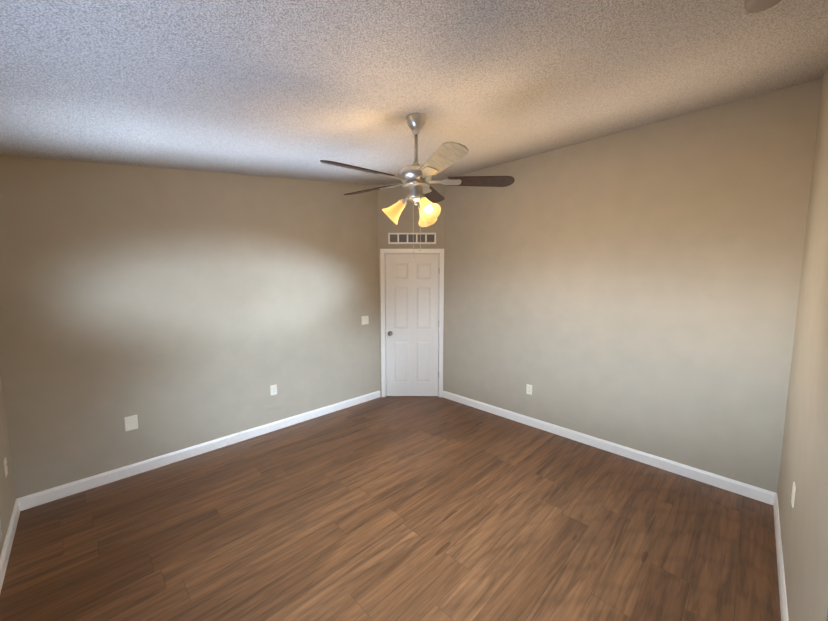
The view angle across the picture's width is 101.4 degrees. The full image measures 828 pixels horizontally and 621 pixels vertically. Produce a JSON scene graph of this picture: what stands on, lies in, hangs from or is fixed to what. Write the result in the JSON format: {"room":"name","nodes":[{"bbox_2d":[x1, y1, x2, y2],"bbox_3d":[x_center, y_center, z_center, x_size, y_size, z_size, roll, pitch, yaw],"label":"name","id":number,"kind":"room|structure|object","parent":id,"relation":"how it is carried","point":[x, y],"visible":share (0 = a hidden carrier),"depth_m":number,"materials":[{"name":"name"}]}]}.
{"room":"empty bedroom","nodes":[
{"label":"empty bedroom","id":0,"kind":"room"},
{"bbox_2d":[0,369,15,555],"bbox_3d":[-1.540,0.360,0.899,0.120,2.544,4.063,-5,8,-44],"label":"wall","id":1,"kind":"structure","parent":0,"point":[7,495],"depth_m":2.28,"materials":[{"name":"paint"}]},
{"bbox_2d":[3,457,7,477],"bbox_3d":[-2.739,1.052,2.275,0.009,0.114,0.070,-5,8,-44],"label":"outlet","id":2,"kind":"object","parent":1,"relation":"attached to","point":[5,466],"visible":1,"depth_m":2.26,"materials":[{"name":"plastic"}]},
{"bbox_2d":[0,499,19,592],"bbox_3d":[-1.534,1.568,1.107,0.014,0.098,3.943,-5,8,-44],"label":"baseboard","id":3,"kind":"structure","parent":1,"relation":"attached to","point":[7,547],"depth_m":2.13,"materials":[{"name":"white wood"}]},
{"bbox_2d":[0,155,379,498],"bbox_3d":[-1.778,-0.116,3.575,3.595,2.975,0.120,-5,8,-44],"label":"wall","id":4,"kind":"structure","parent":0,"point":[173,310],"depth_m":3.06,"materials":[{"name":"paint"}]},
{"bbox_2d":[124,415,137,431],"bbox_3d":[-2.444,0.974,2.927,0.088,0.125,0.007,-5,8,-44],"label":"electrical outlet plate","id":5,"kind":"object","parent":4,"relation":"attached to","point":[130,422],"visible":1,"depth_m":2.92,"materials":[{"name":"plastic"}]},
{"bbox_2d":[17,390,379,510],"bbox_3d":[-1.706,1.317,3.691,3.425,0.098,0.014,-5,8,-44],"label":"baseboard","id":6,"kind":"structure","parent":4,"relation":"attached to","point":[55,493],"depth_m":3.14,"materials":[{"name":"white wood"}]},
{"bbox_2d":[270,384,276,395],"bbox_3d":[-1.570,0.890,3.788,0.070,0.114,0.009,-5,8,-44],"label":"electrical outlet","id":7,"kind":"object","parent":4,"relation":"attached to","point":[273,389],"visible":1,"depth_m":3.78,"materials":[{"name":"plastic"}]},
{"bbox_2d":[361,316,368,324],"bbox_3d":[-0.664,0.132,4.613,0.116,0.116,0.013,-5,8,-44],"label":"switch plate","id":8,"kind":"object","parent":4,"relation":"attached to","point":[364,319],"visible":1,"depth_m":4.61,"materials":[{"name":"plastic"}]},
{"bbox_2d":[0,396,780,620],"bbox_3d":[-0.094,1.539,2.538,4.710,0.120,4.583,-5,8,-44],"label":"floor","id":9,"kind":"structure","parent":0,"point":[411,508],"depth_m":2.27,"materials":[{"name":"brown wood"}]},
{"bbox_2d":[378,179,444,396],"bbox_3d":[-0.038,-0.281,4.810,1.012,3.064,0.120,0,6,0],"label":"wall","id":10,"kind":"structure","parent":0,"point":[408,219],"depth_m":4.66,"materials":[{"name":"paint"}]},
{"bbox_2d":[380,249,443,396],"bbox_3d":[-0.026,0.192,4.846,0.888,2.115,0.145,0,6,0],"label":"door frame","id":11,"kind":"structure","parent":10,"relation":"attached to","point":[441,311],"depth_m":4.76,"materials":[{"name":"white wood"}]},
{"bbox_2d":[388,233,435,243],"bbox_3d":[-0.026,-0.997,4.676,0.661,0.151,0.010,0,6,0],"label":"air vent","id":12,"kind":"object","parent":10,"relation":"in","point":[408,238],"visible":1,"depth_m":4.68,"materials":[{"name":"white metal"}]},
{"bbox_2d":[385,254,439,395],"bbox_3d":[-0.022,0.226,4.813,0.758,2.035,0.046,0,6,0],"label":"door","id":13,"kind":"structure","parent":10,"relation":"in","point":[412,306],"depth_m":4.80,"materials":[{"name":"white wood"}]},
{"bbox_2d":[0,0,827,184],"bbox_3d":[-0.094,-1.384,2.255,4.710,0.744,4.583,-5,8,-44],"label":"ceiling","id":14,"kind":"structure","parent":0,"point":[297,89],"depth_m":1.75,"materials":[{"name":"white paint"}]},
{"bbox_2d":[320,113,514,260],"bbox_3d":[-0.028,-0.839,2.355,1.293,0.995,1.301,-5,8,-44],"label":"ceiling fan","id":15,"kind":"object","parent":14,"relation":"hanging from","point":[415,178],"visible":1,"depth_m":2.29,"materials":[{"name":"silver metal"}]},
{"bbox_2d":[744,0,780,12],"bbox_3d":[1.416,-1.259,1.364,0.124,0.048,0.124,-5,8,-44],"label":"smoke detector","id":16,"kind":"object","parent":14,"relation":"attached to","point":[753,6],"visible":1,"depth_m":1.38,"materials":[{"name":"plastic"}]},
{"bbox_2d":[443,78,822,492],"bbox_3d":[1.646,-0.163,3.599,0.120,3.064,3.468,-5,8,-44],"label":"wall","id":17,"kind":"structure","parent":0,"point":[638,288],"depth_m":3.03,"materials":[{"name":"paint"}]},
{"bbox_2d":[526,384,531,394],"bbox_3d":[1.336,0.917,3.927,0.009,0.114,0.070,-5,8,-44],"label":"electrical outlet","id":18,"kind":"object","parent":17,"relation":"attached to","point":[528,389],"visible":1,"depth_m":3.93,"materials":[{"name":"plastic"}]},
{"bbox_2d":[443,391,775,504],"bbox_3d":[1.574,1.315,3.721,0.014,0.098,3.298,-5,8,-44],"label":"baseboard","id":19,"kind":"structure","parent":17,"relation":"attached to","point":[744,489],"depth_m":3.20,"materials":[{"name":"white wood"}]},
{"bbox_2d":[777,67,827,620],"bbox_3d":[1.336,0.102,0.949,4.070,3.049,0.120,-5,8,-44],"label":"wall","id":20,"kind":"structure","parent":0,"point":[804,520],"depth_m":1.66,"materials":[{"name":"paint"}]},
{"bbox_2d":[773,493,788,620],"bbox_3d":[1.289,1.565,1.139,4.070,0.098,0.014,-5,8,-44],"label":"baseboard","id":21,"kind":"structure","parent":20,"relation":"attached to","point":[782,594],"depth_m":1.94,"materials":[{"name":"white wood"}]},
{"bbox_2d":[791,482,795,507],"bbox_3d":[2.015,0.978,1.801,0.070,0.114,0.009,-5,8,-44],"label":"electrical outlet","id":22,"kind":"object","parent":20,"relation":"attached to","point":[793,494],"visible":1,"depth_m":1.78,"materials":[{"name":"plastic"}]}
]}

